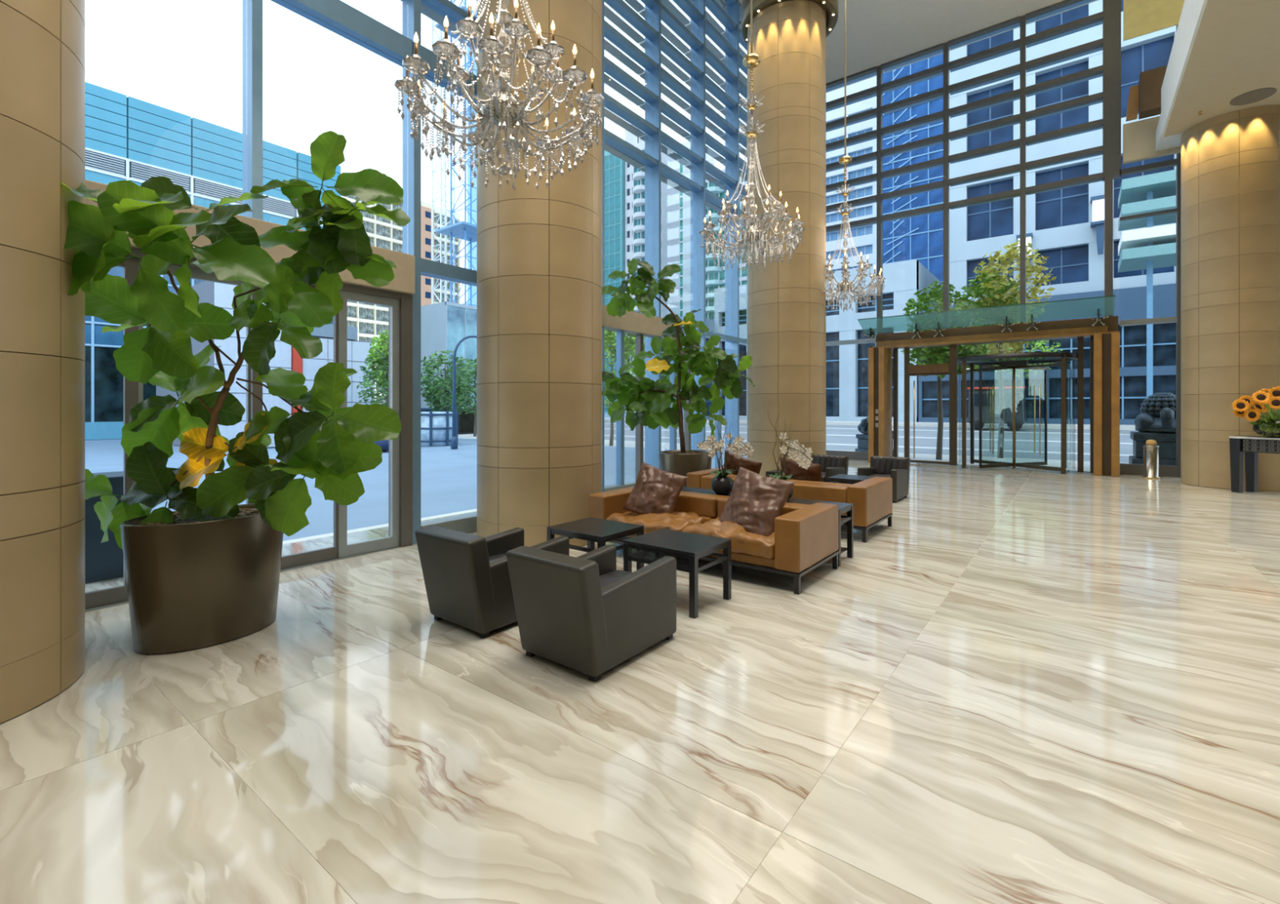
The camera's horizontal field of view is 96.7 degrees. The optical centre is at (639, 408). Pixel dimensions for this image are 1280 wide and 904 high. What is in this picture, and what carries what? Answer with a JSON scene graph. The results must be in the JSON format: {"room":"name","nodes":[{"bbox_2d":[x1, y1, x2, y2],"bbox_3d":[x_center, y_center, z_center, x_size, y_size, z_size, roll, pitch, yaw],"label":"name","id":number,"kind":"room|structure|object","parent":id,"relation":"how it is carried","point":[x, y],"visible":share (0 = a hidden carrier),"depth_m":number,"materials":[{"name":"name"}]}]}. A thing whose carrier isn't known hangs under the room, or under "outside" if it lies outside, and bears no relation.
{"room":"hotel lobby","nodes":[
{"label":"hotel lobby","id":0,"kind":"room"},
{"bbox_2d":[84,0,476,547],"bbox_3d":[-5.244,-4.400,3.646,0.560,12.000,11.400,0,0,37],"label":"window frame","id":1,"kind":"structure","parent":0,"point":[337,16],"depth_m":6.59,"materials":[{"name":"metal"}]},
{"bbox_2d":[84,246,400,612],"bbox_3d":[-4.097,0.141,4.952,0.190,2.941,4.170,0,0,37],"label":"door","id":2,"kind":"structure","parent":1,"relation":"in","point":[132,391],"depth_m":6.04,"materials":[{"name":"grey metal"}]},
{"bbox_2d":[0,459,1279,903],"bbox_3d":[4.470,1.725,4.511,16.800,0.250,24.600,0,0,37],"label":"floor","id":3,"kind":"structure","parent":0,"point":[1027,686],"depth_m":2.78,"materials":[{"name":"stone"}]},
{"bbox_2d":[0,0,84,724],"bbox_3d":[-3.961,-4.400,3.002,1.480,12.000,1.480,0,0,37],"label":"stone column","id":4,"kind":"structure","parent":3,"relation":"on","point":[42,42],"depth_m":3.06,"materials":[{"name":"stone"}]},
{"bbox_2d":[120,504,283,654],"bbox_3d":[-3.066,1.175,4.054,0.680,0.850,0.949,0,0,35],"label":"planter","id":5,"kind":"object","parent":3,"relation":"on","point":[192,584],"visible":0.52,"depth_m":3.77,"materials":[{"name":"brown metal"}]},
{"bbox_2d":[61,130,410,549],"bbox_3d":[-2.832,-0.454,3.770,2.481,2.980,1.328,0,0,-13],"label":"fiddle leaf fig","id":6,"kind":"object","parent":5,"relation":"in","point":[328,443],"visible":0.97,"depth_m":3.88,"materials":[{"name":"green plant"}]},
{"bbox_2d":[414,525,568,638],"bbox_3d":[-1.117,1.244,4.409,0.669,0.712,0.984,0,0,37],"label":"leather armchair","id":7,"kind":"object","parent":3,"relation":"on","point":[467,579],"visible":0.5,"depth_m":4.04,"materials":[{"name":"leather"}]},
{"bbox_2d":[488,552,506,561],"bbox_3d":[-1.046,1.253,4.501,0.432,0.152,0.736,0,0,38],"label":"seat cushion","id":8,"kind":"object","parent":7,"relation":"on","point":[492,556],"depth_m":4.59,"materials":[{"name":"black leather"}]},
{"bbox_2d":[476,0,601,546],"bbox_3d":[-1.242,-4.400,7.104,1.529,12.000,1.529,0,0,37],"label":"stone column","id":9,"kind":"structure","parent":3,"relation":"on","point":[539,252],"depth_m":6.43,"materials":[{"name":"stone"}]},
{"bbox_2d":[506,545,676,682],"bbox_3d":[-0.292,1.244,3.776,0.669,0.712,0.984,0,0,37],"label":"leather armchair","id":10,"kind":"object","parent":3,"relation":"on","point":[583,614],"visible":1,"depth_m":3.47,"materials":[{"name":"leather"}]},
{"bbox_2d":[599,569,632,588],"bbox_3d":[-0.221,1.255,3.868,0.432,0.150,0.740,0,0,38],"label":"seat cushion","id":11,"kind":"object","parent":10,"relation":"on","point":[607,577],"depth_m":4.06,"materials":[{"name":"black leather"}]},
{"bbox_2d":[546,517,644,570],"bbox_3d":[-0.414,1.350,5.309,0.680,0.500,0.600,0,0,37],"label":"coffee table","id":12,"kind":"object","parent":3,"relation":"on","point":[592,530],"visible":0.63,"depth_m":5.22,"materials":[{"name":"black paint"}]},
{"bbox_2d":[623,528,731,618],"bbox_3d":[0.314,1.350,4.763,0.700,0.500,0.580,0,0,37],"label":"coffee table","id":13,"kind":"object","parent":3,"relation":"on","point":[664,542],"visible":0.89,"depth_m":4.67,"materials":[{"name":"black paint"}]},
{"bbox_2d":[658,449,711,487],"bbox_3d":[0.786,1.175,9.800,0.879,0.850,0.999,0,0,40],"label":"planter","id":14,"kind":"object","parent":3,"relation":"on","point":[675,462],"visible":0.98,"depth_m":9.39,"materials":[{"name":"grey metal"}]},
{"bbox_2d":[601,258,755,453],"bbox_3d":[0.557,-0.937,9.739,2.820,3.397,0.782,0,0,6],"label":"fiddle leaf fig","id":15,"kind":"object","parent":14,"relation":"in","point":[653,400],"visible":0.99,"depth_m":9.78,"materials":[{"name":"green plant"}]},
{"bbox_2d":[588,486,839,595],"bbox_3d":[0.700,1.280,6.013,2.450,0.640,1.046,0,0,37],"label":"leather sofa","id":16,"kind":"object","parent":3,"relation":"on","point":[805,537],"visible":0.61,"depth_m":5.41,"materials":[{"name":"brown leather"}]},
{"bbox_2d":[622,462,688,515],"bbox_3d":[0.166,0.945,6.327,0.699,0.665,0.293,0,0,30],"label":"pillow","id":17,"kind":"object","parent":16,"relation":"on","point":[655,491],"visible":0.84,"depth_m":6.27,"materials":[{"name":"brown leather"}]},
{"bbox_2d":[606,511,712,535],"bbox_3d":[0.234,1.234,6.218,0.980,0.220,0.803,0,0,38],"label":"seat cushion","id":18,"kind":"object","parent":16,"relation":"on","point":[677,521],"depth_m":6.02,"materials":[{"name":"orange leather"}]},
{"bbox_2d":[672,493,717,518],"bbox_3d":[0.451,1.087,6.501,0.970,0.225,0.085,0,0,38],"label":"cushion","id":19,"kind":"object","parent":16,"relation":"on","point":[697,505],"depth_m":6.30,"materials":[{"name":"orange leather"}]},
{"bbox_2d":[681,516,774,559],"bbox_3d":[1.019,1.227,5.616,0.980,0.239,0.802,0,0,38],"label":"seat cushion","id":20,"kind":"object","parent":16,"relation":"on","point":[744,544],"depth_m":5.26,"materials":[{"name":"orange leather"}]},
{"bbox_2d":[719,466,795,537],"bbox_3d":[1.116,0.935,5.563,0.345,0.667,0.713,0,0,-43],"label":"pillow","id":21,"kind":"object","parent":16,"relation":"on","point":[755,500],"visible":0.91,"depth_m":5.49,"materials":[{"name":"brown leather"}]},
{"bbox_2d":[717,497,803,517],"bbox_3d":[1.236,1.087,5.899,0.970,0.225,0.085,0,0,38],"label":"cushion","id":22,"kind":"object","parent":16,"relation":"on","point":[722,502],"depth_m":6.09,"materials":[{"name":"orange leather"}]},
{"bbox_2d":[681,487,853,567],"bbox_3d":[1.239,1.312,6.625,2.300,0.575,0.460,0,0,37],"label":"console table","id":23,"kind":"object","parent":3,"relation":"on","point":[843,508],"visible":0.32,"depth_m":6.08,"materials":[{"name":"black paint"}]},
{"bbox_2d":[696,409,754,495],"bbox_3d":[0.978,0.520,6.812,0.418,1.011,0.689,0,0,-37],"label":"potted orchid","id":24,"kind":"object","parent":23,"relation":"on","point":[722,484],"visible":1,"depth_m":6.74,"materials":[{"name":"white plant"}]},
{"bbox_2d":[766,410,813,501],"bbox_3d":[1.655,0.520,6.329,0.588,1.011,0.356,0,0,37],"label":"potted orchid","id":25,"kind":"object","parent":23,"relation":"on","point":[796,454],"visible":0.72,"depth_m":6.26,"materials":[{"name":"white plant"}]},
{"bbox_2d":[746,0,826,477],"bbox_3d":[3.026,-4.400,11.795,1.623,12.000,1.623,0,0,37],"label":"stone column","id":26,"kind":"structure","parent":3,"relation":"on","point":[786,301],"depth_m":11.09,"materials":[{"name":"stone"}]},
{"bbox_2d":[741,0,838,43],"bbox_3d":[3.084,-8.146,11.789,1.940,0.507,1.940,0,0,37],"label":"column capital","id":27,"kind":"object","parent":26,"relation":"attached to","point":[831,6],"visible":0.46,"depth_m":11.41,"materials":[{"name":"brown metal"}]},
{"bbox_2d":[686,466,893,542],"bbox_3d":[2.062,1.270,8.025,2.540,0.660,1.244,0,0,37],"label":"leather sofa","id":28,"kind":"object","parent":3,"relation":"on","point":[871,499],"visible":0.39,"depth_m":7.13,"materials":[{"name":"brown leather"}]},
{"bbox_2d":[711,473,737,476],"bbox_3d":[1.447,1.077,8.075,1.015,0.245,0.085,0,0,38],"label":"cushion","id":29,"kind":"object","parent":28,"relation":"on","point":[713,473],"depth_m":8.15,"materials":[{"name":"orange leather"}]},
{"bbox_2d":[723,450,762,475],"bbox_3d":[1.494,0.960,8.436,0.715,0.680,0.296,0,0,28],"label":"pillow","id":30,"kind":"object","parent":28,"relation":"on","point":[733,463],"visible":0.36,"depth_m":8.31,"materials":[{"name":"brown leather"}]},
{"bbox_2d":[779,457,822,482],"bbox_3d":[2.232,0.990,7.837,0.663,0.628,0.333,0,0,41],"label":"pillow","id":31,"kind":"object","parent":28,"relation":"on","point":[813,473],"visible":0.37,"depth_m":7.71,"materials":[{"name":"brown leather"}]},
{"bbox_2d":[787,479,850,486],"bbox_3d":[2.268,1.077,7.445,1.015,0.245,0.085,0,0,38],"label":"cushion","id":32,"kind":"object","parent":28,"relation":"on","point":[796,481],"depth_m":7.36,"materials":[{"name":"orange leather"}]},
{"bbox_2d":[811,454,848,483],"bbox_3d":[3.369,1.244,10.501,0.669,0.712,0.984,0,0,37],"label":"leather armchair","id":33,"kind":"object","parent":3,"relation":"on","point":[831,465],"visible":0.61,"depth_m":10.62,"materials":[{"name":"leather"}]},
{"bbox_2d":[812,455,844,472],"bbox_3d":[3.562,1.057,10.752,0.610,0.328,0.181,0,0,38],"label":"cushion","id":34,"kind":"object","parent":33,"relation":"on","point":[826,461],"depth_m":10.70,"materials":[{"name":"grey fabric"}]},
{"bbox_2d":[826,474,874,484],"bbox_3d":[3.440,1.350,9.083,0.700,0.500,0.600,0,0,37],"label":"coffee table","id":35,"kind":"object","parent":3,"relation":"on","point":[840,478],"visible":0.3,"depth_m":9.02,"materials":[{"name":"black paint"}]},
{"bbox_2d":[857,456,910,502],"bbox_3d":[4.367,1.244,10.176,0.669,0.712,0.984,0,0,37],"label":"leather armchair","id":36,"kind":"object","parent":3,"relation":"on","point":[897,468],"visible":0.77,"depth_m":10.23,"materials":[{"name":"leather"}]},
{"bbox_2d":[869,474,890,477],"bbox_3d":[4.298,1.254,10.086,0.432,0.153,0.737,0,0,38],"label":"seat cushion","id":37,"kind":"object","parent":36,"relation":"on","point":[870,475],"depth_m":10.05,"materials":[{"name":"black leather"}]},
{"bbox_2d":[871,456,906,475],"bbox_3d":[4.560,1.057,10.427,0.610,0.327,0.181,0,0,38],"label":"cushion","id":38,"kind":"object","parent":36,"relation":"on","point":[881,464],"depth_m":10.41,"materials":[{"name":"grey fabric"}]},
{"bbox_2d":[1142,440,1160,479],"bbox_3d":[11.732,1.160,13.056,0.320,0.880,0.320,0,0,37],"label":"stand","id":39,"kind":"object","parent":3,"relation":"on","point":[1150,449],"visible":1,"depth_m":12.97,"materials":[{"name":"metal"}]},
{"bbox_2d":[1181,104,1279,491],"bbox_3d":[12.228,-2.125,11.730,1.559,7.450,1.559,0,0,37],"label":"stone column","id":40,"kind":"structure","parent":3,"relation":"on","point":[1230,162],"depth_m":11.25,"materials":[{"name":"stone"}]},
{"bbox_2d":[1229,435,1279,493],"bbox_3d":[11.764,1.064,10.157,0.520,1.072,1.700,0,0,-14],"label":"altar table","id":41,"kind":"object","parent":3,"relation":"on","point":[1251,446],"visible":1,"depth_m":10.80,"materials":[{"name":"grey wood"}]},
{"bbox_2d":[1252,419,1279,437],"bbox_3d":[11.577,0.363,10.389,0.540,0.330,0.540,0,0,37],"label":"glass vase","id":42,"kind":"object","parent":41,"relation":"on","point":[1268,433],"visible":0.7,"depth_m":10.39,"materials":[{"name":"clear glass"}]},
{"bbox_2d":[1232,410,1268,425],"bbox_3d":[11.218,0.167,10.372,0.758,0.485,0.060,0,0,2],"label":"sunflower","id":43,"kind":"object","parent":42,"relation":"in","point":[1238,414],"visible":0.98,"depth_m":10.37,"materials":[{"name":"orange plant"}]},
{"bbox_2d":[1237,395,1267,420],"bbox_3d":[11.206,0.081,10.313,0.683,0.653,0.095,0,0,-1],"label":"sunflower","id":44,"kind":"object","parent":42,"relation":"in","point":[1249,399],"visible":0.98,"depth_m":10.30,"materials":[{"name":"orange plant"}]},
{"bbox_2d":[1231,400,1275,426],"bbox_3d":[11.216,0.118,10.307,0.844,0.583,0.127,0,0,3],"label":"sunflower","id":45,"kind":"object","parent":42,"relation":"in","point":[1243,406],"visible":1,"depth_m":10.32,"materials":[{"name":"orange plant"}]},
{"bbox_2d":[1244,408,1275,431],"bbox_3d":[11.251,0.202,10.289,0.609,0.414,0.084,0,0,-2],"label":"sunflower","id":46,"kind":"object","parent":42,"relation":"in","point":[1253,414],"visible":0.99,"depth_m":10.28,"materials":[{"name":"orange plant"}]},
{"bbox_2d":[1248,403,1279,431],"bbox_3d":[11.655,0.140,10.330,1.050,0.598,0.286,0,0,2],"label":"bouquet leaves","id":47,"kind":"object","parent":42,"relation":"in","point":[1253,423],"visible":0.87,"depth_m":10.29,"materials":[{"name":"green plant"}]},
{"bbox_2d":[1248,401,1279,430],"bbox_3d":[11.332,0.132,10.294,0.537,0.552,0.123,0,0,9],"label":"sunflower","id":48,"kind":"object","parent":42,"relation":"in","point":[1258,406],"visible":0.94,"depth_m":10.31,"materials":[{"name":"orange plant"}]},
{"bbox_2d":[1251,391,1279,430],"bbox_3d":[11.293,0.044,10.188,0.577,0.724,0.183,0,0,-7],"label":"sunflower","id":49,"kind":"object","parent":42,"relation":"in","point":[1260,397],"visible":1,"depth_m":10.17,"materials":[{"name":"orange plant"}]},
{"bbox_2d":[1266,396,1279,425],"bbox_3d":[11.458,0.090,10.216,0.254,0.626,0.181,0,0,-9],"label":"sunflower","id":50,"kind":"object","parent":42,"relation":"in","point":[1274,402],"visible":0.97,"depth_m":10.22,"materials":[{"name":"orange plant"}]},
{"bbox_2d":[1268,386,1279,421],"bbox_3d":[11.504,0.004,10.240,0.294,0.798,0.153,0,0,-7],"label":"sunflower","id":51,"kind":"object","parent":42,"relation":"in","point":[1275,392],"visible":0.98,"depth_m":10.25,"materials":[{"name":"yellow plant"}]},
{"bbox_2d":[601,0,746,492],"bbox_3d":[1.774,-4.400,13.449,1.160,12.000,12.700,0,0,37],"label":"window frame","id":52,"kind":"structure","parent":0,"point":[693,32],"depth_m":12.57,"materials":[{"name":"grey metal"}]},
{"bbox_2d":[720,0,1097,93],"bbox_3d":[4.510,-10.550,4.481,16.700,0.300,24.600,0,0,37],"label":"ceiling","id":53,"kind":"structure","parent":0,"point":[879,32],"depth_m":15.42,"materials":[{"name":"paint"}]},
{"bbox_2d":[394,0,604,191],"bbox_3d":[-1.032,-6.067,4.322,1.524,8.666,1.520,0,0,37],"label":"crystal chandelier","id":54,"kind":"object","parent":53,"relation":"hanging from","point":[501,112],"visible":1,"depth_m":4.17,"materials":[{"name":"clear glass"}]},
{"bbox_2d":[698,0,804,271],"bbox_3d":[1.642,-6.367,8.382,1.524,8.666,1.520,0,0,37],"label":"crystal chandelier","id":55,"kind":"object","parent":53,"relation":"hanging from","point":[751,60],"visible":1,"depth_m":8.32,"materials":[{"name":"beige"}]},
{"bbox_2d":[822,0,885,312],"bbox_3d":[4.186,-6.307,11.599,1.524,8.666,1.520,0,0,37],"label":"crystal chandelier","id":56,"kind":"object","parent":53,"relation":"hanging from","point":[844,286],"visible":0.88,"depth_m":11.53,"materials":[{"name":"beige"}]},
{"bbox_2d":[826,0,1181,477],"bbox_3d":[11.236,-4.429,14.438,13.850,12.059,0.450,0,0,37],"label":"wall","id":57,"kind":"structure","parent":0,"point":[1110,16],"depth_m":15.31,"materials":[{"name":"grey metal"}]},
{"bbox_2d":[857,295,1115,342],"bbox_3d":[8.936,-2.306,15.243,5.820,0.629,0.795,0,0,37],"label":"canopy","id":58,"kind":"object","parent":57,"relation":"attached to","point":[1098,319],"depth_m":14.92,"materials":[{"name":"green glass"}]},
{"bbox_2d":[868,315,1119,476],"bbox_3d":[9.225,-0.322,15.357,5.660,3.837,0.900,0,0,37],"label":"door frame","id":59,"kind":"structure","parent":57,"relation":"in","point":[1104,340],"depth_m":15.42,"materials":[{"name":"brown wood"}]},
{"bbox_2d":[955,351,1077,474],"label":"door","id":60,"kind":"structure","parent":57,"relation":"in","point":[1015,361],"depth_m":15.13,"materials":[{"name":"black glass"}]},
{"bbox_2d":[1122,0,1184,164],"bbox_3d":[12.748,-8.125,12.441,3.320,4.550,0.860,0,0,37],"label":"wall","id":61,"kind":"structure","parent":57,"relation":"attached to","point":[1140,17],"depth_m":13.30,"materials":[{"name":"paint"}]},
{"bbox_2d":[1155,0,1279,151],"bbox_3d":[7.786,-6.369,1.399,7.750,1.062,23.700,0,0,37],"label":"soffit","id":62,"kind":"object","parent":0,"point":[1224,58],"depth_m":9.80,"materials":[{"name":"paint"}]},
{"bbox_2d":[1229,87,1276,105],"bbox_3d":[11.484,-5.843,10.662,0.600,0.010,0.600,0,0,38],"label":"speaker grille","id":63,"kind":"object","parent":62,"relation":"attached to","point":[1261,94],"depth_m":10.64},
{"label":"outside","id":64,"kind":"structure","parent":0,"visible":0},
{"bbox_2d":[341,195,460,404],"bbox_3d":[-61.795,-23.150,128.087,14.000,49.500,40.000,0,0,37],"label":"building","id":65,"kind":"structure","parent":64,"point":[370,319],"depth_m":124.61,"materials":[{"name":"concrete"}]},
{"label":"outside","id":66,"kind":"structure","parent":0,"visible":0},
{"bbox_2d":[421,205,434,306],"bbox_3d":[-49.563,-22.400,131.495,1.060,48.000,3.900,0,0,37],"label":"building","id":67,"kind":"structure","parent":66,"point":[426,213],"depth_m":131.16,"materials":[{"name":"beige concrete"}]},
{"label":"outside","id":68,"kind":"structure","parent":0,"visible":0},
{"bbox_2d":[84,413,1137,541],"bbox_3d":[21.611,1.560,28.164,180.000,1.280,191.000,0,0,37],"label":"ground","id":69,"kind":"structure","parent":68,"point":[448,475],"depth_m":18.83,"materials":[{"name":"concrete"}]},
{"bbox_2d":[84,471,123,584],"bbox_3d":[-5.183,1.130,5.483,0.560,0.980,0.450,0,0,37],"label":"stone bollard","id":70,"kind":"object","parent":69,"relation":"on","point":[104,561],"visible":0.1,"depth_m":5.27,"materials":[{"name":"stone"}]},
{"bbox_2d":[84,81,341,439],"bbox_3d":[-35.245,-7.515,31.110,14.200,18.230,30.550,0,0,37],"label":"building","id":71,"kind":"structure","parent":69,"relation":"on","point":[135,140],"depth_m":30.93,"materials":[{"name":"blue glass"}]},
{"bbox_2d":[155,280,374,448],"bbox_3d":[-17.430,-1.700,26.515,8.060,6.600,6.250,0,0,37],"label":"building","id":72,"kind":"structure","parent":69,"relation":"on","point":[219,295],"depth_m":23.46,"materials":[{"name":"white concrete"}]},
{"bbox_2d":[356,329,388,406],"bbox_3d":[-10.843,-0.877,24.331,2.401,5.014,2.394,0,0,37],"label":"street tree","id":73,"kind":"object","parent":69,"relation":"on","point":[375,358],"visible":0.54,"depth_m":23.88,"materials":[{"name":"green plant"}]},
{"bbox_2d":[373,440,388,452],"bbox_3d":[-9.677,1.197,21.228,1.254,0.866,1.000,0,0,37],"label":"car","id":74,"kind":"object","parent":69,"relation":"on","point":[384,444],"visible":0.19,"depth_m":20.77,"materials":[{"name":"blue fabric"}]},
{"bbox_2d":[421,410,457,446],"bbox_3d":[-9.005,0.850,25.061,1.789,1.500,1.789,0,0,-28],"label":"kiosk","id":75,"kind":"object","parent":69,"relation":"on","point":[436,427],"visible":0.58,"depth_m":24.29,"materials":[{"name":"white glass"}]},
{"bbox_2d":[431,0,454,304],"bbox_3d":[-22.913,-26.375,66.236,1.840,56.050,1.840,0,0,37],"label":"lattice mast","id":76,"kind":"object","parent":69,"relation":"on","point":[440,110],"visible":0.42,"depth_m":65.98,"materials":[{"name":"white metal"}]},
{"bbox_2d":[421,350,473,415],"bbox_3d":[-9.850,-0.672,28.622,2.930,4.602,2.926,0,0,37],"label":"street tree","id":77,"kind":"object","parent":69,"relation":"on","point":[439,387],"visible":0.9,"depth_m":28.17,"materials":[{"name":"green plant"}]},
{"bbox_2d":[421,408,474,434],"bbox_3d":[-10.983,0.790,37.431,2.000,1.620,7.020,0,0,37],"label":"planter","id":78,"kind":"object","parent":69,"relation":"on","point":[465,421],"visible":0.14,"depth_m":37.79,"materials":[{"name":"metal"}]},
{"bbox_2d":[421,301,476,408],"bbox_3d":[-15.492,-3.700,55.374,8.000,10.600,13.000,0,0,37],"label":"block","id":79,"kind":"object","parent":69,"relation":"on","point":[443,324],"visible":0.11,"depth_m":48.99,"materials":[{"name":"white stone"}]},
{"bbox_2d":[435,0,476,306],"bbox_3d":[-19.221,-28.375,63.655,5.000,60.050,5.000,0,0,37],"label":"tower crane","id":80,"kind":"object","parent":69,"relation":"on","point":[463,230],"visible":0.34,"depth_m":62.99,"materials":[{"name":"metal"}]},
{"bbox_2d":[448,358,476,436],"bbox_3d":[-9.502,-0.672,32.780,3.251,4.602,3.180,0,0,37],"label":"street tree","id":81,"kind":"object","parent":69,"relation":"on","point":[474,364],"visible":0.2,"depth_m":32.56,"materials":[{"name":"green plant"}]},
{"bbox_2d":[450,335,476,448],"bbox_3d":[-6.777,-0.700,23.364,0.280,4.600,2.240,0,0,37],"label":"street lamp","id":82,"kind":"object","parent":69,"relation":"on","point":[454,445],"visible":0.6,"depth_m":22.53,"materials":[{"name":"blue metal"}]},
{"bbox_2d":[466,8,476,306],"bbox_3d":[-19.922,-29.400,89.024,8.000,62.000,11.000,0,0,37],"label":"tower","id":83,"kind":"structure","parent":69,"relation":"on","point":[474,180],"depth_m":86.33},
{"bbox_2d":[604,150,625,413],"bbox_3d":[-6.080,-29.400,138.275,14.000,62.000,12.000,0,0,37],"label":"glass tower","id":84,"kind":"structure","parent":69,"relation":"on","point":[614,166],"depth_m":130.97,"materials":[{"name":"teal glass"}]},
{"bbox_2d":[604,303,635,445],"bbox_3d":[-1.253,-1.538,24.674,3.196,6.331,3.196,0,0,37],"label":"street tree","id":85,"kind":"object","parent":69,"relation":"on","point":[609,339],"visible":0.19,"depth_m":24.57,"materials":[{"name":"green plant"}]},
{"bbox_2d":[625,124,667,413],"bbox_3d":[1.669,-31.400,133.590,3.600,66.000,12.000,0,0,37],"label":"slab tower","id":86,"kind":"structure","parent":69,"relation":"on","point":[630,138],"depth_m":129.38,"materials":[{"name":"concrete"}]},
{"bbox_2d":[632,336,677,387],"bbox_3d":[0.660,-0.630,21.050,1.954,4.519,1.978,0,0,37],"label":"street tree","id":87,"kind":"object","parent":69,"relation":"on","point":[663,375],"visible":0.04,"depth_m":20.70,"materials":[{"name":"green plant"}]},
{"bbox_2d":[632,141,679,413],"bbox_3d":[3.388,-28.400,128.766,4.600,60.000,13.560,0,0,37],"label":"tower","id":88,"kind":"structure","parent":69,"relation":"on","point":[670,197],"depth_m":127.62,"materials":[{"name":"concrete"}]},
{"bbox_2d":[643,315,714,420],"bbox_3d":[4.270,-3.150,49.096,5.000,8.500,6.500,0,0,37],"label":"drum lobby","id":89,"kind":"object","parent":69,"relation":"on","point":[709,323],"visible":0.03,"depth_m":47.03,"materials":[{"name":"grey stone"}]},
{"bbox_2d":[667,141,714,316],"bbox_3d":[9.591,-35.400,162.804,21.000,74.000,10.000,0,0,37],"label":"building","id":90,"kind":"structure","parent":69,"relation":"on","point":[685,200],"depth_m":154.43,"materials":[{"name":"concrete"}]},
{"bbox_2d":[705,168,746,319],"bbox_3d":[21.753,-25.400,126.910,16.000,54.000,12.145,0,0,37],"label":"block","id":91,"kind":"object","parent":69,"relation":"on","point":[714,276],"visible":0.08,"depth_m":125.00,"materials":[{"name":"concrete"}]},
{"bbox_2d":[714,259,942,422],"bbox_3d":[15.415,-4.540,46.783,15.500,10.920,10.000,0,0,37],"label":"building","id":92,"kind":"structure","parent":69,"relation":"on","point":[847,365],"depth_m":40.74,"materials":[{"name":"white concrete"}]},
{"bbox_2d":[826,75,876,271],"bbox_3d":[38.601,-36.200,109.032,20.500,74.400,20.000,0,0,37],"label":"white office","id":93,"kind":"structure","parent":69,"relation":"on","point":[864,237],"depth_m":98.03,"materials":[{"name":"concrete"}]},
{"bbox_2d":[855,402,893,457],"bbox_3d":[7.847,0.599,19.034,1.195,2.041,1.000,0,0,-24],"label":"lion","id":94,"kind":"object","parent":69,"relation":"on","point":[863,428],"visible":0.08,"depth_m":18.97},
{"bbox_2d":[882,53,942,282],"bbox_3d":[37.092,-28.700,73.637,7.600,59.400,18.000,0,0,37],"label":"glass tower","id":95,"kind":"structure","parent":69,"relation":"on","point":[924,244],"depth_m":66.24,"materials":[{"name":"blue glass"}]},
{"bbox_2d":[882,67,918,264],"bbox_3d":[30.524,-28.052,67.244,4.474,55.410,0.120,0,0,37],"label":"lattice","id":96,"kind":"object","parent":95,"relation":"attached to","point":[902,68],"visible":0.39,"depth_m":67.17,"materials":[{"name":"blue metal"}]},
{"bbox_2d":[900,280,991,460],"bbox_3d":[9.593,-1.213,17.848,2.628,5.674,2.188,0,0,37],"label":"street tree","id":97,"kind":"object","parent":69,"relation":"on","point":[932,355],"visible":0.54,"depth_m":17.71,"materials":[{"name":"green plant"}]},
{"bbox_2d":[967,386,1026,431],"bbox_3d":[19.329,0.010,30.775,2.600,2.300,1.825,0,0,37],"label":"van","id":98,"kind":"object","parent":69,"relation":"on","point":[1020,402],"visible":0.7,"depth_m":30.05,"materials":[{"name":"paint"}]},
{"bbox_2d":[960,240,1056,458],"bbox_3d":[11.858,-1.872,18.470,2.502,6.990,2.543,0,0,-5],"label":"street tree","id":99,"kind":"object","parent":69,"relation":"on","point":[983,289],"visible":0.75,"depth_m":18.23,"materials":[{"name":"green plant"}]},
{"bbox_2d":[992,339,1062,389],"bbox_3d":[22.031,-1.974,32.789,3.768,5.796,3.746,0,0,37],"label":"street tree","id":100,"kind":"object","parent":69,"relation":"on","point":[1037,344],"visible":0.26,"depth_m":32.48,"materials":[{"name":"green plant"}]},
{"bbox_2d":[918,283,1176,425],"bbox_3d":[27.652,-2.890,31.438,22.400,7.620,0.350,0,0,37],"label":"building","id":101,"kind":"structure","parent":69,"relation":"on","point":[1129,304],"depth_m":32.90,"materials":[{"name":"blue paint"}]},
{"bbox_2d":[949,0,1176,305],"bbox_3d":[32.646,-17.700,36.713,20.900,37.400,14.000,0,0,37],"label":"building","id":102,"kind":"structure","parent":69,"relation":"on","point":[1059,221],"depth_m":34.43,"materials":[{"name":"white concrete"}]},
{"bbox_2d":[1016,232,1033,284],"bbox_3d":[23.341,-9.020,34.525,0.816,3.000,0.624,0,0,37],"label":"wall lantern","id":103,"kind":"object","parent":102,"relation":"attached to","point":[1028,236],"visible":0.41,"depth_m":34.24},
{"bbox_2d":[1090,194,1104,254],"bbox_3d":[26.181,-10.405,32.346,0.884,3.250,0.676,0,0,37],"label":"wall lantern","id":104,"kind":"object","parent":102,"relation":"attached to","point":[1098,202],"visible":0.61,"depth_m":32.22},
{"bbox_2d":[1090,220,1104,227],"bbox_3d":[26.181,-10.522,32.346,0.884,0.156,0.676,0,0,38],"label":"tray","id":105,"kind":"object","parent":104,"relation":"on","point":[1095,223],"depth_m":32.23,"materials":[{"name":"grey metal"}]},
{"bbox_2d":[1118,169,1176,398],"bbox_3d":[25.207,-4.525,24.144,7.400,11.250,3.000,0,0,37],"label":"building","id":106,"kind":"structure","parent":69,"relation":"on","point":[1150,247],"depth_m":25.20,"materials":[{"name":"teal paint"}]},
{"bbox_2d":[1128,392,1176,466],"bbox_3d":[13.386,0.608,14.522,1.320,2.024,1.423,0,0,37],"label":"lion","id":107,"kind":"object","parent":69,"relation":"on","point":[1157,420],"visible":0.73,"depth_m":14.38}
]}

